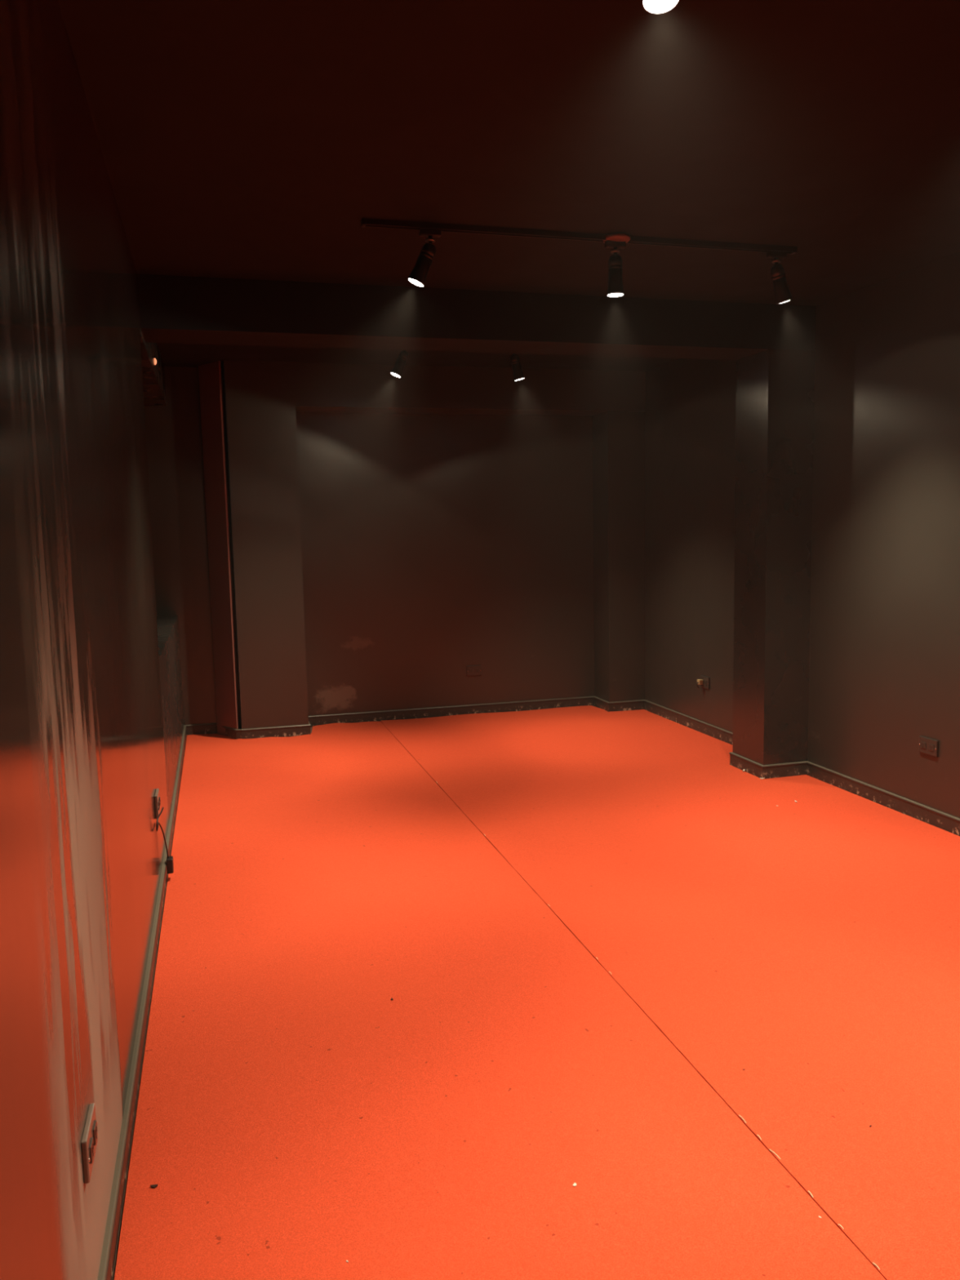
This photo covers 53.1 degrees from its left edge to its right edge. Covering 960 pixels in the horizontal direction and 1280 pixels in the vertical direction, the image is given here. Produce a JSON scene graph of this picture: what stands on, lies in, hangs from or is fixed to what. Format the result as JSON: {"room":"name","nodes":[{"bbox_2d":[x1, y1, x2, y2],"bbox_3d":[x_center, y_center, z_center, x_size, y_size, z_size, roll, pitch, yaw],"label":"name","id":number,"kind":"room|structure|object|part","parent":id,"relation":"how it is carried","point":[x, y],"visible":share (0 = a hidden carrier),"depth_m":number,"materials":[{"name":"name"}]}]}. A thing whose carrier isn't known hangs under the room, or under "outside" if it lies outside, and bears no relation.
{"room":"studio","nodes":[
{"label":"studio","id":0,"kind":"room"},
{"bbox_2d":[0,0,168,1279],"bbox_3d":[-0.839,-0.042,1.724,0.120,2.830,6.360,-3,7,-15],"label":"wall","id":1,"kind":"structure","parent":0,"point":[82,766],"depth_m":1.92,"materials":[{"name":"black paint"}]},
{"bbox_2d":[80,1102,97,1183],"bbox_3d":[-0.754,0.973,1.862,0.015,0.085,0.130,-3,7,-15],"label":"wall socket","id":2,"kind":"object","parent":1,"relation":"attached to","point":[89,1141],"visible":1,"depth_m":1.83,"materials":[{"name":"plastic"}]},
{"bbox_2d":[88,1137,93,1164],"bbox_3d":[-0.742,0.975,1.836,0.004,0.034,0.034,-3,7,-15],"label":"outlet","id":3,"kind":"object","parent":2,"relation":"attached to","point":[91,1139],"depth_m":1.83,"materials":[{"name":"plastic"}]},
{"bbox_2d":[93,1120,97,1145],"bbox_3d":[-0.757,0.969,1.891,0.004,0.034,0.034,-3,7,-15],"label":"outlet","id":4,"kind":"object","parent":2,"relation":"attached to","point":[95,1124],"depth_m":1.88,"materials":[{"name":"plastic"}]},
{"bbox_2d":[97,724,186,1279],"bbox_3d":[-1.106,1.177,3.195,0.016,0.088,9.070,-3,7,-15],"label":"baseboard","id":5,"kind":"structure","parent":1,"relation":"attached to","point":[106,1266],"depth_m":2.65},
{"bbox_2d":[154,788,160,818],"bbox_3d":[-1.380,0.700,4.116,0.017,0.100,0.130,-3,7,-15],"label":"wall socket","id":6,"kind":"object","parent":1,"relation":"attached to","point":[157,798],"visible":0.99,"depth_m":4.06,"materials":[{"name":"plastic"}]},
{"bbox_2d":[155,807,173,873],"bbox_3d":[-1.369,0.888,4.162,0.031,0.371,0.416,-3,7,-12],"label":"power adapter","id":7,"kind":"object","parent":6,"relation":"attached to","point":[170,866],"visible":1,"depth_m":4.33,"materials":[{"name":"black plastic"}]},
{"bbox_3d":[-1.369,0.860,4.147,0.030,0.310,0.394,-3,7,-15],"label":"cord","id":8,"kind":"part","parent":7,"relation":"part of","materials":[{"name":"black plastic"}]},
{"bbox_2d":[136,271,184,821],"bbox_3d":[-2.150,-0.503,6.042,0.340,2.830,2.710,-3,7,-15],"label":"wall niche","id":9,"kind":"object","parent":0,"point":[153,375],"visible":0.19,"depth_m":5.99,"materials":[{"name":"black paint"}]},
{"bbox_2d":[112,726,312,1279],"bbox_3d":[0.529,1.188,3.660,4.410,0.096,9.330,-3,7,-15],"label":"floor","id":10,"kind":"structure","parent":0,"point":[311,727],"depth_m":2.76,"materials":[{"name":"carpet"}]},
{"bbox_2d":[114,721,885,1279],"bbox_3d":[-0.358,1.175,3.405,1.534,0.022,9.056,-3,7,-15],"label":"carpet","id":11,"kind":"object","parent":10,"relation":"on","point":[296,1119],"visible":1,"depth_m":2.72,"materials":[{"name":"carpet"}]},
{"bbox_2d":[150,1184,158,1188],"bbox_3d":[-0.780,1.307,2.300,0.015,0.006,0.012,2,7,28],"label":"grit","id":12,"kind":"object","parent":11,"relation":"on","point":[153,1186],"visible":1,"depth_m":2.30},
{"bbox_2d":[381,705,959,1279],"bbox_3d":[1.453,1.084,3.897,2.221,0.017,9.056,-3,7,-15],"label":"carpet","id":13,"kind":"object","parent":10,"relation":"on","point":[809,947],"visible":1,"depth_m":3.75,"materials":[{"name":"carpet"}]},
{"bbox_2d":[223,360,308,728],"bbox_3d":[-1.649,-0.669,7.421,0.505,2.830,0.360,-3,7,-15],"label":"pillar","id":14,"kind":"structure","parent":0,"point":[260,397],"depth_m":7.24,"materials":[{"name":"black paint"}]},
{"bbox_2d":[144,366,594,728],"bbox_3d":[-0.703,-0.744,7.905,4.130,2.830,0.140,-3,7,-15],"label":"wall","id":15,"kind":"structure","parent":0,"point":[434,546],"depth_m":7.91,"materials":[{"name":"black paint"}]},
{"bbox_2d":[198,360,238,735],"bbox_3d":[-1.993,-0.653,7.333,0.159,2.830,0.348,-3,7,-15],"label":"trim","id":16,"kind":"structure","parent":15,"relation":"attached to","point":[210,374],"depth_m":7.27,"materials":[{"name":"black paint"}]},
{"bbox_2d":[185,696,644,739],"bbox_3d":[-0.449,0.634,7.880,3.790,0.088,0.366,-3,7,-15],"label":"baseboard","id":17,"kind":"structure","parent":15,"relation":"attached to","point":[375,716],"depth_m":8.02,"materials":[{"name":"black wood"}]},
{"bbox_2d":[466,665,481,675],"bbox_3d":[-0.049,0.259,8.133,0.130,0.085,0.016,-3,7,-15],"label":"wall socket","id":18,"kind":"object","parent":15,"relation":"attached to","point":[473,670],"visible":1,"depth_m":8.13,"materials":[{"name":"black plastic"}]},
{"bbox_2d":[293,362,645,415],"bbox_3d":[-0.055,-1.999,7.720,2.855,0.320,0.360,-3,7,-15],"label":"beam","id":19,"kind":"structure","parent":0,"point":[319,387],"depth_m":7.54,"materials":[{"name":"black paint"}]},
{"bbox_2d":[137,274,815,359],"bbox_3d":[0.111,-1.769,5.367,3.790,0.256,0.365,-3,7,-15],"label":"beam","id":20,"kind":"structure","parent":0,"point":[174,309],"depth_m":5.15,"materials":[{"name":"black paint"}]},
{"bbox_2d":[57,0,959,371],"bbox_3d":[0.469,-1.725,3.330,4.410,0.100,9.330,-3,7,-15],"label":"ceiling","id":21,"kind":"structure","parent":0,"point":[255,140],"depth_m":3.17,"materials":[{"name":"black paint"}]},
{"bbox_2d":[360,217,797,254],"bbox_3d":[0.490,-1.760,4.203,2.024,0.028,0.124,-3,7,-15],"label":"track","id":22,"kind":"object","parent":21,"relation":"attached to","point":[374,223],"visible":0.94,"depth_m":4.17,"materials":[{"name":"black metal"}]},
{"bbox_2d":[407,228,441,287],"bbox_3d":[-0.235,-1.600,4.029,0.143,0.229,0.078,-3,7,-15],"label":"track spotlight","id":23,"kind":"object","parent":22,"relation":"hanging from","point":[418,276],"visible":1,"depth_m":4.00,"materials":[{"name":"black metal"}]},
{"bbox_2d":[604,240,626,297],"bbox_3d":[0.598,-1.641,4.246,0.090,0.230,0.075,-3,7,-15],"label":"track spotlight","id":24,"kind":"object","parent":22,"relation":"hanging from","point":[615,287],"visible":1,"depth_m":4.22,"materials":[{"name":"black metal"}]},
{"bbox_2d":[766,250,792,304],"bbox_3d":[1.392,-1.682,4.470,0.132,0.232,0.076,-3,7,-15],"label":"track spotlight","id":25,"kind":"object","parent":22,"relation":"hanging from","point":[782,291],"visible":1,"depth_m":4.44,"materials":[{"name":"black metal"}]},
{"bbox_3d":[-0.126,-2.005,6.479,1.274,0.026,0.037,-3,7,-15],"label":"track","id":26,"kind":"object","parent":21,"relation":"attached to","visible":0},
{"bbox_2d":[390,350,408,377],"bbox_3d":[-0.526,-1.860,6.383,0.146,0.229,0.075,-3,7,-15],"label":"track spotlight","id":27,"kind":"object","parent":26,"relation":"hanging from","point":[397,371],"visible":0.77,"depth_m":6.36,"materials":[{"name":"black metal"}]},
{"bbox_2d":[510,353,524,381],"bbox_3d":[0.248,-1.898,6.594,0.120,0.232,0.075,-3,7,-15],"label":"track spotlight","id":28,"kind":"object","parent":26,"relation":"hanging from","point":[518,375],"visible":0.81,"depth_m":6.57,"materials":[{"name":"black metal"}]},
{"bbox_2d":[592,410,644,702],"bbox_3d":[1.187,-0.657,8.221,0.330,2.510,0.335,-3,7,-15],"label":"pillar corner","id":29,"kind":"structure","parent":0,"point":[618,436],"depth_m":8.08,"materials":[{"name":"black paint"}]},
{"bbox_2d":[732,349,814,764],"bbox_3d":[1.821,-0.449,5.984,0.320,2.574,0.365,-3,7,-15],"label":"pillar","id":30,"kind":"structure","parent":0,"point":[775,392],"depth_m":5.84,"materials":[{"name":"black paint"}]},
{"bbox_2d":[644,251,959,818],"bbox_3d":[2.551,-0.382,4.114,0.120,2.830,9.210,-3,7,-15],"label":"wall","id":31,"kind":"structure","parent":0,"point":[884,657],"depth_m":5.40,"materials":[{"name":"black paint"}]},
{"bbox_2d":[700,675,710,688],"bbox_3d":[1.681,0.315,7.187,0.016,0.085,0.130,-3,7,-15],"label":"wall socket","id":32,"kind":"object","parent":31,"relation":"attached to","point":[706,680],"visible":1,"depth_m":7.16,"materials":[{"name":"black plastic"}]},
{"bbox_2d":[696,679,702,688],"bbox_3d":[1.643,0.329,7.204,0.050,0.067,0.040,-3,7,-15],"label":"plug","id":33,"kind":"object","parent":32,"relation":"attached to","point":[700,682],"visible":1,"depth_m":7.19,"materials":[{"name":"plastic"}]},
{"bbox_2d":[644,699,959,835],"bbox_3d":[2.423,1.014,3.997,0.326,0.088,8.765,-3,7,-15],"label":"baseboard","id":34,"kind":"structure","parent":31,"relation":"attached to","point":[944,821],"depth_m":5.84,"materials":[{"name":"black wood"}]},
{"bbox_2d":[918,735,938,756],"bbox_3d":[2.304,0.547,4.938,0.016,0.085,0.130,-3,7,-15],"label":"wall socket","id":35,"kind":"object","parent":31,"relation":"attached to","point":[928,746],"visible":1,"depth_m":4.93,"materials":[{"name":"black plastic"}]},
{"bbox_2d":[920,741,925,749],"bbox_3d":[2.291,0.544,4.964,0.004,0.034,0.034,-3,7,-15],"label":"outlet","id":36,"kind":"object","parent":35,"relation":"attached to","point":[922,743],"depth_m":4.96,"materials":[{"name":"black plastic"}]},
{"bbox_2d":[928,743,933,751],"bbox_3d":[2.306,0.550,4.910,0.004,0.034,0.034,-3,7,-15],"label":"outlet","id":37,"kind":"object","parent":35,"relation":"attached to","point":[931,745],"depth_m":4.91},
{"bbox_3d":[1.174,-1.540,2.127,1.994,0.026,0.037,-3,7,-15],"label":"track","id":38,"kind":"object","parent":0,"visible":0},
{"bbox_2d":[641,0,679,14],"bbox_3d":[0.359,-1.369,1.895,0.090,0.232,0.099,-3,7,-15],"label":"track spotlight","id":39,"kind":"object","parent":38,"relation":"hanging from","point":[651,6],"visible":1,"depth_m":1.91,"materials":[{"name":"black metal"}]}
]}

